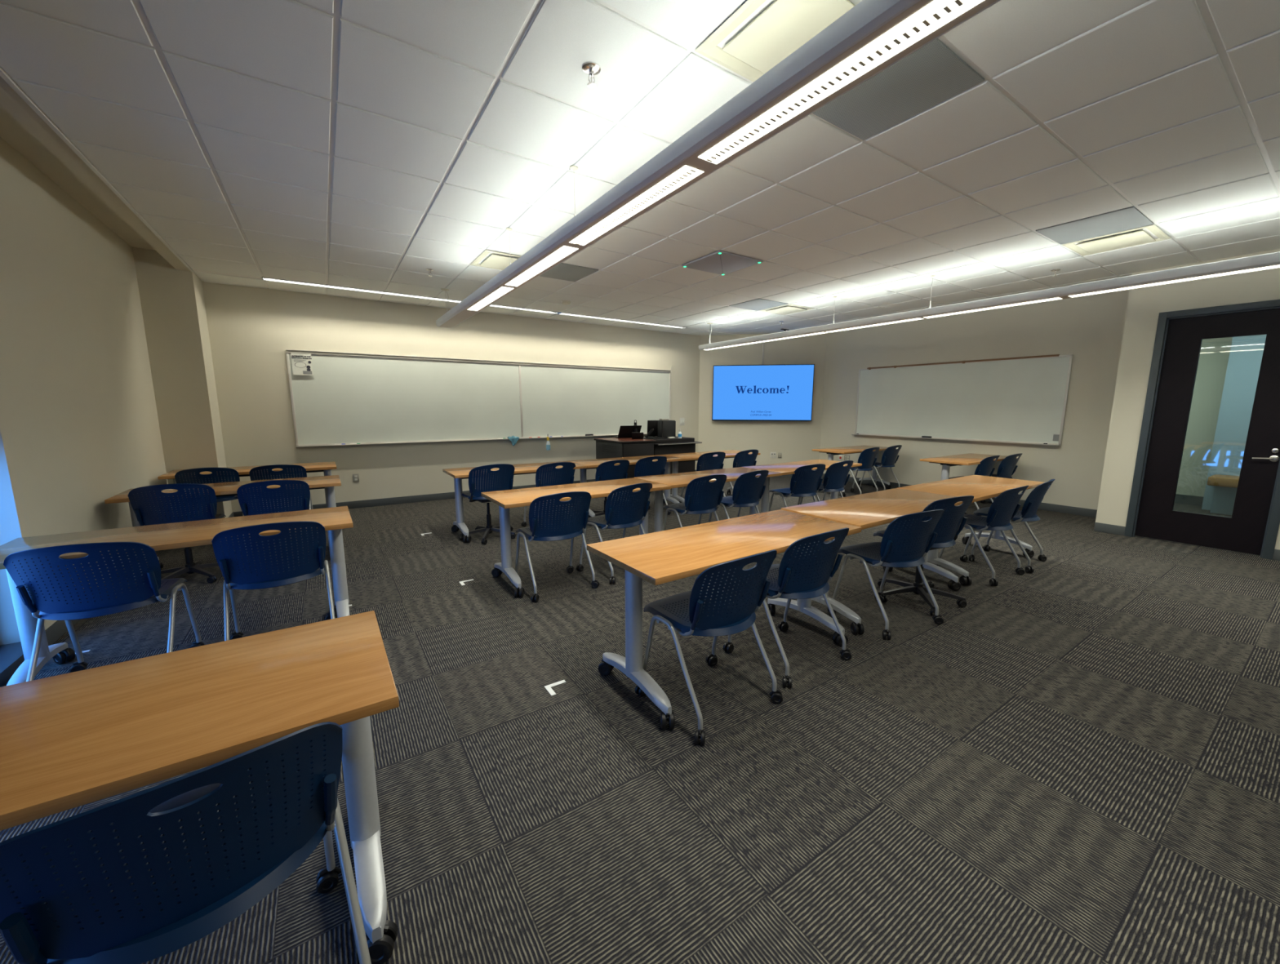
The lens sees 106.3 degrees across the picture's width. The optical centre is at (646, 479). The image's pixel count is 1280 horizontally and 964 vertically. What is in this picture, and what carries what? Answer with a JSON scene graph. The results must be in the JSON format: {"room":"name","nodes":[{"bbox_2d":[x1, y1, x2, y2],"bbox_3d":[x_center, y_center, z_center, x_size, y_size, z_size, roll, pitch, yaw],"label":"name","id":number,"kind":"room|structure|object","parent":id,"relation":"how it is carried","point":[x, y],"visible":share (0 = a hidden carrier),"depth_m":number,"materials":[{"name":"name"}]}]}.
{"room":"classroom","nodes":[
{"label":"classroom","id":0,"kind":"room"},
{"bbox_2d":[0,137,168,645],"bbox_3d":[-3.046,-0.381,1.592,0.250,3.150,10.000,-6,10,-33],"label":"wall","id":1,"kind":"structure","parent":0,"point":[80,429],"depth_m":3.41,"materials":[{"name":"beige paint"}]},
{"bbox_2d":[0,641,24,687],"bbox_3d":[-2.583,1.244,1.140,0.254,0.075,4.030,-6,10,-33],"label":"trim","id":2,"kind":"structure","parent":1,"relation":"attached to","point":[11,655],"depth_m":2.62,"materials":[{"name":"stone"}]},
{"bbox_2d":[0,105,154,249],"bbox_3d":[-2.652,-1.873,1.300,0.330,0.050,9.160,-6,10,-33],"label":"trim","id":3,"kind":"structure","parent":1,"relation":"attached to","point":[11,131],"depth_m":3.43,"materials":[{"name":"beige paint"}]},
{"bbox_2d":[44,551,157,645],"bbox_3d":[-4.467,0.764,4.149,0.012,0.105,3.130,-6,10,-33],"label":"baseboard","id":4,"kind":"structure","parent":1,"relation":"attached to","point":[59,628],"depth_m":2.98,"materials":[{"name":"grey rubber"}]},
{"bbox_2d":[0,75,190,271],"bbox_3d":[-2.476,-1.795,1.431,0.125,0.204,9.160,-6,10,-33],"label":"trim","id":5,"kind":"structure","parent":0,"point":[10,100],"depth_m":2.90,"materials":[{"name":"beige paint"}]},
{"bbox_2d":[132,247,232,518],"bbox_3d":[-5.307,-0.991,5.543,0.440,3.150,0.540,-6,10,-33],"label":"pillar","id":6,"kind":"structure","parent":0,"point":[172,301],"depth_m":5.29,"materials":[{"name":"beige paint"}]},
{"bbox_2d":[202,281,700,511],"bbox_3d":[-2.390,-1.343,7.884,8.320,3.150,0.150,-6,10,-33],"label":"wall","id":7,"kind":"structure","parent":0,"point":[251,330],"depth_m":6.91,"materials":[{"name":"beige paint"}]},
{"bbox_2d":[352,473,359,482],"bbox_3d":[-4.129,-0.029,6.812,0.075,0.118,0.010,-6,10,-33],"label":"power outlet","id":8,"kind":"object","parent":7,"relation":"attached to","point":[355,477],"visible":1,"depth_m":6.81,"materials":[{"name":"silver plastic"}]},
{"bbox_2d":[232,470,696,516],"bbox_3d":[-2.082,0.145,8.223,7.680,0.105,0.012,-6,10,-33],"label":"baseboard","id":9,"kind":"structure","parent":7,"relation":"attached to","point":[412,499],"depth_m":7.13,"materials":[{"name":"grey rubber"}]},
{"bbox_2d":[285,349,672,447],"bbox_3d":[-2.061,-1.354,7.956,6.210,1.344,0.095,-6,10,-33],"label":"whiteboard","id":10,"kind":"object","parent":7,"relation":"attached to","point":[347,399],"visible":0.86,"depth_m":7.44,"materials":[{"name":"white plastic"}]},
{"bbox_2d":[290,352,313,375],"bbox_3d":[-4.508,-1.516,6.278,0.218,0.280,0.020,-6,10,-33],"label":"flyer","id":11,"kind":"object","parent":10,"relation":"attached to","point":[302,365],"visible":1,"depth_m":6.28,"materials":[{"name":"white paper"}]},
{"bbox_2d":[296,433,647,447],"bbox_3d":[-2.071,-0.697,8.049,6.175,0.018,0.093,-6,10,-33],"label":"tray","id":12,"kind":"object","parent":10,"relation":"on","point":[571,435],"depth_m":7.33,"materials":[{"name":"silver metal"}]},
{"bbox_2d":[507,435,519,445],"bbox_3d":[-2.206,-0.649,7.935,0.188,0.167,0.087,-6,10,-33],"label":"cleaning cloth","id":13,"kind":"object","parent":10,"relation":"hanging from","point":[513,439],"visible":1,"depth_m":7.90,"materials":[{"name":"fabric"}]},
{"bbox_2d":[546,434,550,450],"bbox_3d":[-1.693,-0.651,8.234,0.073,0.279,0.097,-6,10,-33],"label":"spray bottle","id":14,"kind":"object","parent":10,"relation":"hanging from","point":[548,443],"visible":1,"depth_m":8.21,"materials":[{"name":"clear plastic"}]},
{"bbox_2d":[680,417,684,425],"bbox_3d":[0.741,-1.208,9.927,0.125,0.155,0.010,-6,10,-33],"label":"light switch","id":15,"kind":"object","parent":7,"relation":"attached to","point":[682,420],"visible":1,"depth_m":9.93,"materials":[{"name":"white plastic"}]},
{"bbox_2d":[0,476,1279,963],"bbox_3d":[2.484,0.694,5.442,14.400,0.120,10.400,-6,10,-33],"label":"floor","id":16,"kind":"structure","parent":0,"point":[1079,764],"depth_m":1.97,"materials":[{"name":"carpet"}]},
{"bbox_2d":[3,542,204,681],"bbox_3d":[-2.775,0.663,2.491,0.580,0.814,0.560,-4,10,-27],"label":"chair","id":17,"kind":"object","parent":16,"relation":"on","point":[46,583],"visible":0.92,"depth_m":2.30,"materials":[{"name":"blue plastic"}]},
{"bbox_2d":[0,506,353,685],"bbox_3d":[-2.600,0.652,2.820,1.520,0.737,0.642,-6,11,-34],"label":"table","id":18,"kind":"object","parent":16,"relation":"on","point":[165,536],"visible":0.59,"depth_m":2.67,"materials":[{"name":"brown wood"}]},
{"bbox_2d":[128,483,239,583],"bbox_3d":[-3.865,0.412,4.028,0.626,0.841,0.605,-5,10,-31],"label":"chair","id":19,"kind":"object","parent":16,"relation":"on","point":[146,513],"visible":0.7,"depth_m":3.82,"materials":[{"name":"blue plastic"}]},
{"bbox_2d":[0,721,371,963],"bbox_3d":[-0.989,0.882,1.079,0.580,0.814,0.560,-8,12,-43],"label":"chair","id":20,"kind":"object","parent":16,"relation":"on","point":[144,876],"visible":1,"depth_m":0.89,"materials":[{"name":"blue plastic"}]},
{"bbox_2d":[0,610,399,963],"bbox_3d":[-1.413,0.923,1.066,1.520,0.737,0.642,-6,10,-34],"label":"table","id":21,"kind":"object","parent":16,"relation":"on","point":[73,740],"visible":0.94,"depth_m":1.17,"materials":[{"name":"brown wood"}]},
{"bbox_2d":[174,467,244,516],"bbox_3d":[-4.705,0.241,5.220,0.580,0.814,0.560,-6,10,-33],"label":"chair","id":22,"kind":"object","parent":16,"relation":"on","point":[188,476],"visible":0.27,"depth_m":5.00,"materials":[{"name":"blue plastic"}]},
{"bbox_2d":[104,475,341,582],"bbox_3d":[-3.652,0.414,4.360,1.520,0.737,0.642,-6,10,-34],"label":"table","id":23,"kind":"object","parent":16,"relation":"on","point":[326,482],"visible":0.16,"depth_m":4.36,"materials":[{"name":"brown wood"}]},
{"bbox_2d":[157,462,336,513],"bbox_3d":[-4.468,0.229,5.556,1.520,0.737,0.642,-6,10,-34],"label":"table","id":24,"kind":"object","parent":16,"relation":"on","point":[325,467],"visible":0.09,"depth_m":5.58,"materials":[{"name":"brown wood"}]},
{"bbox_2d":[211,520,337,640],"bbox_3d":[-2.208,0.605,2.879,0.580,0.814,0.560,-6,11,-34],"label":"chair","id":25,"kind":"object","parent":16,"relation":"on","point":[282,571],"visible":0.94,"depth_m":2.69,"materials":[{"name":"blue plastic"}]},
{"bbox_2d":[236,480,312,552],"bbox_3d":[-3.358,0.373,4.377,0.580,0.814,0.560,-6,11,-35],"label":"chair","id":26,"kind":"object","parent":16,"relation":"on","point":[246,502],"visible":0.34,"depth_m":4.16,"materials":[{"name":"blue plastic"}]},
{"bbox_2d":[248,464,312,511],"bbox_3d":[-4.159,0.201,5.487,0.580,0.814,0.560,-5,10,-31],"label":"chair","id":27,"kind":"object","parent":16,"relation":"on","point":[259,473],"visible":0.27,"depth_m":5.25,"materials":[{"name":"blue plastic"}]},
{"bbox_2d":[459,463,515,544],"bbox_3d":[-1.772,0.217,5.328,0.626,0.841,0.605,-7,11,-39],"label":"chair","id":28,"kind":"object","parent":16,"relation":"on","point":[504,475],"visible":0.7,"depth_m":5.12,"materials":[{"name":"blue plastic"}]},
{"bbox_2d":[442,461,586,542],"bbox_3d":[-1.518,0.217,5.676,1.520,0.737,0.642,-6,10,-33],"label":"table","id":29,"kind":"object","parent":16,"relation":"on","point":[460,473],"visible":0.58,"depth_m":5.30,"materials":[{"name":"brown wood"}]},
{"bbox_2d":[520,462,575,527],"bbox_3d":[-1.155,0.167,5.752,0.580,0.814,0.560,-7,11,-37],"label":"chair","id":30,"kind":"object","parent":16,"relation":"on","point":[566,476],"visible":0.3,"depth_m":5.53,"materials":[{"name":"blue plastic"}]},
{"bbox_2d":[544,680,565,695],"bbox_3d":[-0.459,1.078,2.490,0.112,0.001,0.098,-6,10,-33],"label":"tape mark","id":31,"kind":"object","parent":16,"relation":"on","point":[548,687],"visible":1,"depth_m":2.50,"materials":[{"name":"white plastic"}]},
{"bbox_2d":[515,491,599,602],"bbox_3d":[-0.748,0.459,3.849,0.580,0.814,0.560,-6,10,-33],"label":"chair","id":32,"kind":"object","parent":16,"relation":"on","point":[577,508],"visible":0.97,"depth_m":3.65,"materials":[{"name":"blue plastic"}]},
{"bbox_2d":[480,477,671,597],"bbox_3d":[-0.576,0.443,4.213,1.520,0.737,0.642,-6,10,-34],"label":"table","id":33,"kind":"object","parent":16,"relation":"on","point":[506,500],"visible":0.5,"depth_m":3.91,"materials":[{"name":"brown wood"}]},
{"bbox_2d":[588,459,629,517],"bbox_3d":[-0.541,0.116,6.152,0.626,0.796,0.605,-8,12,-41],"label":"chair","id":34,"kind":"object","parent":16,"relation":"on","point":[608,469],"visible":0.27,"depth_m":5.91,"materials":[{"name":"blue plastic"}]},
{"bbox_2d":[576,482,652,583],"bbox_3d":[-0.259,0.402,4.225,0.580,0.814,0.560,-8,12,-44],"label":"chair","id":35,"kind":"object","parent":16,"relation":"on","point":[633,506],"visible":0.87,"depth_m":4.03,"materials":[{"name":"blue plastic"}]},
{"bbox_2d":[593,432,656,492],"bbox_3d":[-0.365,-0.324,8.338,0.727,1.005,0.955,-6,10,-33],"label":"desk","id":36,"kind":"object","parent":16,"relation":"on","point":[610,447],"depth_m":7.99,"materials":[{"name":"black wood"}]},
{"bbox_2d":[613,425,641,438],"bbox_3d":[-0.358,-0.882,8.710,0.420,0.223,0.390,-4,10,-27],"label":"monitor","id":37,"kind":"object","parent":36,"relation":"on","point":[624,431],"visible":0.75,"depth_m":8.57,"materials":[{"name":"black plastic"}]},
{"bbox_2d":[568,454,685,516],"bbox_3d":[-0.253,0.090,6.520,1.520,0.737,0.642,-6,10,-33],"label":"table","id":38,"kind":"object","parent":16,"relation":"on","point":[590,464],"visible":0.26,"depth_m":6.43,"materials":[{"name":"brown wood"}]},
{"bbox_2d":[618,456,671,515],"bbox_3d":[-0.039,0.062,6.449,0.580,0.814,0.560,-6,11,-36],"label":"chair","id":39,"kind":"object","parent":16,"relation":"on","point":[657,467],"visible":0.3,"depth_m":6.22,"materials":[{"name":"blue plastic"}]},
{"bbox_2d":[643,436,702,473],"bbox_3d":[0.341,-0.343,8.771,0.970,0.855,0.923,-6,10,-33],"label":"desk","id":40,"kind":"object","parent":16,"relation":"on","point":[683,445],"visible":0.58,"depth_m":8.49,"materials":[{"name":"black laminate"}]},
{"bbox_2d":[644,428,653,439],"bbox_3d":[0.048,-0.830,8.511,0.184,0.184,0.224,0,9,1],"label":"desk phone","id":41,"kind":"object","parent":40,"relation":"on","point":[651,429],"visible":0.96,"depth_m":8.45,"materials":[{"name":"black plastic"}]},
{"bbox_2d":[647,420,657,437],"bbox_3d":[0.149,-0.946,8.846,0.290,0.313,0.143,-2,9,-14],"label":"monitor","id":42,"kind":"object","parent":40,"relation":"on","point":[651,424],"visible":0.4,"depth_m":8.78,"materials":[{"name":"black plastic"}]},
{"bbox_2d":[657,420,675,438],"bbox_3d":[0.362,-0.920,8.672,0.284,0.315,0.181,-4,10,-28],"label":"computer tower","id":43,"kind":"object","parent":40,"relation":"on","point":[666,428],"visible":0.82,"depth_m":8.60,"materials":[{"name":"grey metal"}]},
{"bbox_2d":[662,474,726,530],"bbox_3d":[0.475,0.320,4.773,0.580,0.814,0.560,-6,11,-36],"label":"chair","id":44,"kind":"object","parent":16,"relation":"on","point":[702,496],"visible":0.84,"depth_m":4.57,"materials":[{"name":"blue plastic"}]},
{"bbox_2d":[678,451,725,502],"bbox_3d":[0.843,-0.033,7.081,0.580,0.814,0.560,-6,10,-33],"label":"chair","id":45,"kind":"object","parent":16,"relation":"on","point":[711,463],"visible":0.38,"depth_m":6.84,"materials":[{"name":"blue plastic"}]},
{"bbox_2d":[635,549,782,745],"bbox_3d":[0.305,0.691,2.346,0.580,0.814,0.560,-6,11,-35],"label":"chair","id":46,"kind":"object","parent":16,"relation":"on","point":[724,599],"visible":0.98,"depth_m":2.15,"materials":[{"name":"blue plastic"}]},
{"bbox_2d":[635,466,782,532],"bbox_3d":[0.674,0.311,5.087,1.520,0.737,0.642,-6,10,-34],"label":"table","id":47,"kind":"object","parent":16,"relation":"on","point":[680,479],"visible":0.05,"depth_m":4.82,"materials":[{"name":"brown wood"}]},
{"bbox_2d":[659,449,759,503],"bbox_3d":[0.971,-0.032,7.336,1.520,0.737,0.642,-6,10,-33],"label":"table","id":48,"kind":"object","parent":16,"relation":"on","point":[693,456],"visible":0.33,"depth_m":7.00,"materials":[{"name":"brown wood"}]},
{"bbox_2d":[586,509,861,729],"bbox_3d":[0.485,0.672,2.726,1.520,0.737,0.642,-6,11,-35],"label":"table","id":49,"kind":"object","parent":16,"relation":"on","point":[659,557],"visible":0.87,"depth_m":2.45,"materials":[{"name":"brown wood"}]},
{"bbox_2d":[707,470,768,522],"bbox_3d":[0.971,0.272,5.094,0.580,0.814,0.560,-7,11,-39],"label":"chair","id":50,"kind":"object","parent":16,"relation":"on","point":[748,490],"visible":0.8,"depth_m":4.89,"materials":[{"name":"blue plastic"}]},
{"bbox_2d":[729,449,758,489],"bbox_3d":[1.411,-0.087,7.444,0.580,0.814,0.560,-6,11,-36],"label":"chair","id":51,"kind":"object","parent":16,"relation":"on","point":[744,459],"visible":0.39,"depth_m":7.20,"materials":[{"name":"blue plastic"}]},
{"bbox_2d":[723,527,851,688],"bbox_3d":[0.818,0.628,2.762,0.580,0.814,0.560,-6,10,-33],"label":"chair","id":52,"kind":"object","parent":16,"relation":"on","point":[805,570],"visible":0.84,"depth_m":2.55,"materials":[{"name":"blue plastic"}]},
{"bbox_2d":[768,463,825,511],"bbox_3d":[1.767,0.187,5.658,0.580,0.814,0.560,-5,10,-29],"label":"chair","id":53,"kind":"object","parent":16,"relation":"on","point":[809,481],"visible":0.84,"depth_m":5.45,"materials":[{"name":"blue plastic"}]},
{"bbox_2d":[743,459,862,512],"bbox_3d":[1.931,0.182,5.949,1.520,0.737,0.642,-6,11,-34],"label":"table","id":54,"kind":"object","parent":16,"relation":"on","point":[788,468],"visible":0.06,"depth_m":5.68,"materials":[{"name":"brown wood"}]},
{"bbox_2d":[799,460,853,504],"bbox_3d":[2.235,0.138,5.986,0.580,0.814,0.560,-6,11,-35],"label":"chair","id":55,"kind":"object","parent":16,"relation":"on","point":[836,474],"visible":0.74,"depth_m":5.77,"materials":[{"name":"blue plastic"}]},
{"bbox_2d":[812,445,896,496],"bbox_3d":[3.611,-0.183,8.357,1.520,0.737,0.642,-6,10,-33],"label":"table","id":56,"kind":"object","parent":16,"relation":"on","point":[832,451],"visible":0.68,"depth_m":8.26,"materials":[{"name":"brown wood"}]},
{"bbox_2d":[848,447,879,494],"bbox_3d":[3.485,-0.152,7.895,0.580,0.814,0.560,-6,11,-35],"label":"chair","id":57,"kind":"object","parent":16,"relation":"on","point":[867,457],"visible":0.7,"depth_m":7.68,"materials":[{"name":"blue plastic"}]},
{"bbox_2d":[781,488,973,635],"bbox_3d":[1.754,0.537,3.625,1.520,0.737,0.642,-6,10,-34],"label":"table","id":58,"kind":"object","parent":16,"relation":"on","point":[867,510],"visible":0.47,"depth_m":3.40,"materials":[{"name":"brown wood"}]},
{"bbox_2d":[857,444,902,490],"bbox_3d":[4.089,-0.221,8.349,0.580,0.814,0.560,-6,11,-35],"label":"chair","id":59,"kind":"object","parent":16,"relation":"on","point":[890,455],"visible":0.8,"depth_m":8.14,"materials":[{"name":"blue plastic"}]},
{"bbox_2d":[827,509,944,639],"bbox_3d":[1.641,0.553,3.265,0.580,0.814,0.560,-4,10,-25],"label":"chair","id":60,"kind":"object","parent":16,"relation":"on","point":[904,543],"visible":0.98,"depth_m":3.07,"materials":[{"name":"blue plastic"}]},
{"bbox_2d":[873,495,973,615],"bbox_3d":[2.047,0.487,3.614,0.626,0.841,0.605,-4,10,-24],"label":"chair","id":61,"kind":"object","parent":16,"relation":"on","point":[947,529],"visible":0.52,"depth_m":3.43,"materials":[{"name":"blue plastic"}]},
{"bbox_2d":[920,453,1016,514],"bbox_3d":[4.581,0.049,6.852,1.520,0.737,0.642,-6,10,-33],"label":"table","id":62,"kind":"object","parent":16,"relation":"on","point":[971,459],"visible":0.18,"depth_m":6.51,"materials":[{"name":"brown wood"}]},
{"bbox_2d":[897,475,1044,585],"bbox_3d":[3.020,0.410,4.475,1.520,0.737,0.642,-6,10,-33],"label":"table","id":63,"kind":"object","parent":16,"relation":"on","point":[981,487],"visible":0.59,"depth_m":4.31,"materials":[{"name":"brown wood"}]},
{"bbox_2d":[948,455,999,515],"bbox_3d":[4.500,0.042,6.640,0.580,0.814,0.560,-6,10,-33],"label":"chair","id":64,"kind":"object","parent":16,"relation":"on","point":[985,468],"visible":0.35,"depth_m":6.38,"materials":[{"name":"blue plastic"}]},
{"bbox_2d":[935,484,1028,586],"bbox_3d":[2.930,0.415,4.184,0.580,0.814,0.560,-5,10,-32],"label":"chair","id":65,"kind":"object","parent":16,"relation":"on","point":[1005,506],"visible":0.91,"depth_m":3.98,"materials":[{"name":"blue plastic"}]},
{"bbox_2d":[969,453,1022,507],"bbox_3d":[5.033,-0.002,6.933,0.580,0.814,0.560,-5,10,-31],"label":"chair","id":66,"kind":"object","parent":16,"relation":"on","point":[1007,467],"visible":0.51,"depth_m":6.69,"materials":[{"name":"blue plastic"}]},
{"bbox_2d":[968,479,1055,573],"bbox_3d":[3.427,0.367,4.506,0.580,0.814,0.560,-7,11,-40],"label":"chair","id":67,"kind":"object","parent":16,"relation":"on","point":[1030,507],"visible":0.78,"depth_m":4.29,"materials":[{"name":"blue plastic"}]},
{"bbox_2d":[1206,474,1239,515],"bbox_3d":[8.319,0.307,5.930,0.480,0.520,1.810,-6,10,-33],"label":"bench","id":68,"kind":"object","parent":16,"relation":"on","point":[1225,486],"visible":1,"depth_m":6.53,"materials":[{"name":"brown wood"}]},
{"bbox_2d":[0,0,1279,335],"bbox_3d":[1.384,-2.159,4.439,9.660,0.029,9.900,-6,10,-33],"label":"ceiling","id":69,"kind":"structure","parent":0,"point":[367,144],"depth_m":2.69,"materials":[{"name":"white"}]},
{"bbox_2d":[0,66,194,272],"bbox_3d":[-2.420,-1.702,1.483,0.022,0.016,9.160,-6,10,-33],"label":"trim","id":70,"kind":"structure","parent":69,"relation":"attached to","point":[3,74],"depth_m":2.76,"materials":[{"name":"white"}]},
{"bbox_2d":[262,276,462,302],"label":"light","id":71,"kind":"object","parent":69,"relation":"attached to","point":[380,292],"depth_m":6.06,"materials":[{"name":"white plastic"}]},
{"bbox_2d":[470,249,520,270],"bbox_3d":[-1.428,-2.245,4.898,0.588,0.072,0.588,-6,10,-33],"label":"ceiling vent","id":72,"kind":"object","parent":69,"relation":"in","point":[493,261],"visible":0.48,"depth_m":4.80,"materials":[{"name":"beige metal"}]},
{"bbox_2d":[489,304,559,314],"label":"light","id":73,"kind":"object","parent":69,"relation":"attached to","point":[492,305],"depth_m":7.27,"materials":[{"name":"white plastic"}]},
{"bbox_2d":[561,300,570,304],"bbox_3d":[-1.125,-2.480,6.702,0.124,0.033,0.124,-6,10,-33],"label":"smoke detector","id":74,"kind":"object","parent":69,"relation":"attached to","point":[564,302],"visible":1,"depth_m":6.66,"materials":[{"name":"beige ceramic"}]},
{"bbox_2d":[539,262,598,281],"bbox_3d":[-0.921,-2.275,5.237,0.588,0.010,0.588,-6,10,-33],"label":"ceiling vent","id":75,"kind":"object","parent":69,"relation":"in","point":[566,272],"visible":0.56,"depth_m":5.23,"materials":[{"name":"grey metal"}]},
{"bbox_2d":[582,62,600,88],"bbox_3d":[-0.239,-1.753,2.085,0.080,0.068,0.080,-6,10,-33],"label":"sprinkler","id":76,"kind":"object","parent":69,"relation":"attached to","point":[591,68],"visible":1,"depth_m":2.08,"materials":[{"name":"silver metal"}]},
{"bbox_2d":[558,311,687,328],"bbox_3d":[-0.322,-2.780,8.247,2.517,0.103,0.132,-6,10,-33],"label":"light","id":77,"kind":"object","parent":69,"relation":"attached to","point":[560,313],"visible":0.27,"depth_m":8.18,"materials":[{"name":"white plastic"}]},
{"bbox_2d":[435,0,1000,328],"bbox_3d":[-0.265,-1.656,2.712,0.224,0.450,8.370,-6,10,-33],"label":"pendant lamp","id":78,"kind":"object","parent":69,"relation":"hanging from","point":[873,36],"visible":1,"depth_m":1.69,"materials":[{"name":"white metal"}]},
{"bbox_2d":[682,250,762,275],"bbox_3d":[0.770,-2.212,4.907,0.578,0.023,0.578,-6,10,-33],"label":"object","id":79,"kind":"structure","parent":69,"relation":"attached to","point":[720,262],"depth_m":4.86,"materials":[{"name":"grey plastic"}]},
{"bbox_2d":[728,297,787,311],"bbox_3d":[1.612,-2.526,6.913,0.588,0.010,0.588,-6,10,-33],"label":"ceiling vent","id":80,"kind":"object","parent":69,"relation":"in","point":[757,304],"visible":1,"depth_m":6.89,"materials":[{"name":"white metal"}]},
{"bbox_2d":[694,0,862,81],"bbox_3d":[0.606,-1.781,1.894,0.588,0.072,0.588,-6,10,-33],"label":"ceiling vent","id":81,"kind":"object","parent":69,"relation":"in","point":[784,26],"visible":0.38,"depth_m":1.87,"materials":[{"name":"beige metal"}]},
{"bbox_2d":[759,304,814,315],"bbox_3d":[2.119,-2.597,7.245,0.588,0.072,0.588,-6,10,-33],"label":"ceiling light","id":82,"kind":"object","parent":69,"relation":"in","point":[788,309],"visible":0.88,"depth_m":7.23,"materials":[{"name":"white plastic"}]},
{"bbox_2d":[812,38,984,140],"bbox_3d":[1.113,-1.811,2.233,0.588,0.010,0.588,-6,10,-33],"label":"ceiling vent","id":83,"kind":"object","parent":69,"relation":"in","point":[932,74],"visible":0.56,"depth_m":2.22,"materials":[{"name":"grey metal"}]},
{"bbox_2d":[698,251,1279,350],"bbox_3d":[3.367,-2.023,5.145,0.224,0.446,8.420,-6,10,-33],"label":"pendant lamp","id":84,"kind":"object","parent":69,"relation":"hanging from","point":[1270,260],"visible":1,"depth_m":4.47,"materials":[{"name":"white metal"}]},
{"bbox_2d":[1035,205,1153,244],"bbox_3d":[3.646,-2.062,3.909,0.588,0.010,0.588,-6,10,-33],"label":"ceiling vent","id":85,"kind":"object","parent":69,"relation":"in","point":[1128,218],"visible":1,"depth_m":3.87,"materials":[{"name":"white metal"}]},
{"bbox_2d":[1062,224,1171,256],"bbox_3d":[4.153,-2.133,4.241,0.588,0.072,0.588,-6,10,-33],"label":"ceiling light","id":86,"kind":"object","parent":69,"relation":"in","point":[1137,237],"visible":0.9,"depth_m":4.21,"materials":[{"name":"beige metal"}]},
{"bbox_2d":[697,333,826,468],"bbox_3d":[2.359,-1.657,9.997,1.950,3.150,1.880,-6,10,-33],"label":"wall","id":87,"kind":"structure","parent":0,"point":[796,441],"depth_m":9.90,"materials":[{"name":"beige paint"}]},
{"bbox_2d":[711,364,814,421],"bbox_3d":[2.362,-1.777,9.808,1.995,1.125,0.117,2,9,10],"label":"television","id":88,"kind":"object","parent":87,"relation":"attached to","point":[745,393],"visible":1,"depth_m":9.75,"materials":[{"name":"black plastic"}]},
{"bbox_2d":[770,452,776,457],"bbox_3d":[2.649,-0.520,10.005,0.118,0.120,0.010,2,9,10],"label":"outlet","id":89,"kind":"object","parent":87,"relation":"attached to","point":[773,455],"visible":1,"depth_m":10.00,"materials":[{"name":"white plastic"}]},
{"bbox_2d":[819,289,1129,510],"bbox_3d":[4.856,-1.333,7.909,0.150,3.150,4.650,-6,10,-33],"label":"wall","id":90,"kind":"structure","parent":0,"point":[1090,328],"depth_m":6.99,"materials":[{"name":"beige paint"}]},
{"bbox_2d":[821,473,1097,517],"bbox_3d":[4.819,0.186,8.046,0.012,0.105,4.530,-6,10,-33],"label":"baseboard","id":91,"kind":"structure","parent":90,"relation":"attached to","point":[1043,506],"depth_m":6.75,"materials":[{"name":"grey rubber"}]},
{"bbox_2d":[851,354,1073,445],"bbox_3d":[4.808,-1.278,7.766,0.095,1.239,3.125,-6,10,-33],"label":"whiteboard","id":92,"kind":"object","parent":90,"relation":"attached to","point":[1020,400],"visible":1,"depth_m":7.46,"materials":[{"name":"white plastic"}]},
{"bbox_2d":[851,433,1060,445],"bbox_3d":[4.804,-0.675,7.860,0.093,0.018,3.120,-6,10,-33],"label":"tray","id":93,"kind":"object","parent":92,"relation":"on","point":[896,435],"depth_m":7.51,"materials":[{"name":"silver metal"}]},
{"bbox_2d":[1053,434,1059,440],"bbox_3d":[5.664,-0.584,6.627,0.002,0.090,0.065,-6,10,-33],"label":"label","id":94,"kind":"object","parent":92,"relation":"attached to","point":[1055,437],"visible":1,"depth_m":6.63,"materials":[{"name":"grey"}]},
{"bbox_2d":[1095,248,1279,550],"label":"wall","id":95,"kind":"structure","parent":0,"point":[1144,304],"depth_m":5.25,"materials":[{"name":"beige paint"}]},
{"bbox_2d":[1093,522,1125,535],"bbox_3d":[5.381,0.568,5.562,0.012,0.105,0.272,-6,10,-33],"label":"baseboard","id":96,"kind":"structure","parent":95,"relation":"attached to","point":[1101,527],"depth_m":5.56,"materials":[{"name":"grey rubber"}]},
{"bbox_2d":[1124,299,1279,559],"bbox_3d":[5.822,-0.513,4.910,0.218,2.442,1.036,-6,10,-33],"label":"door frame","id":97,"kind":"structure","parent":95,"relation":"attached to","point":[1273,524],"depth_m":5.10,"materials":[{"name":"metal"}]},
{"bbox_2d":[1134,308,1279,555],"bbox_3d":[5.778,-0.482,4.884,0.104,2.363,0.904,-6,10,-33],"label":"door","id":98,"kind":"structure","parent":95,"relation":"in","point":[1242,532],"depth_m":4.92,"materials":[{"name":"brown wood"}]},
{"bbox_2d":[1271,549,1279,560],"bbox_3d":[6.620,0.851,3.732,0.012,0.105,2.152,-6,10,-33],"label":"baseboard","id":99,"kind":"structure","parent":95,"relation":"attached to","point":[1276,556],"depth_m":4.59,"materials":[{"name":"grey rubber"}]},
{"bbox_2d":[1175,337,1232,497],"bbox_3d":[7.431,-0.834,5.511,3.150,2.900,5.400,-6,10,-33],"label":"wall","id":100,"kind":"structure","parent":0,"point":[1214,356],"depth_m":7.04,"materials":[{"name":"beige paint"}]},
{"bbox_2d":[1174,493,1203,506],"bbox_3d":[7.737,0.201,7.875,0.012,0.140,1.920,-6,10,-33],"label":"baseboard","id":101,"kind":"structure","parent":100,"relation":"attached to","point":[1180,499],"depth_m":7.22,"materials":[{"name":"grey rubber"}]},
{"bbox_2d":[1201,334,1266,510],"bbox_3d":[9.117,-0.817,5.420,0.450,2.900,3.370,-6,10,-33],"label":"wall","id":102,"kind":"structure","parent":0,"point":[1246,354],"depth_m":6.56,"materials":[{"name":"blue paint"}]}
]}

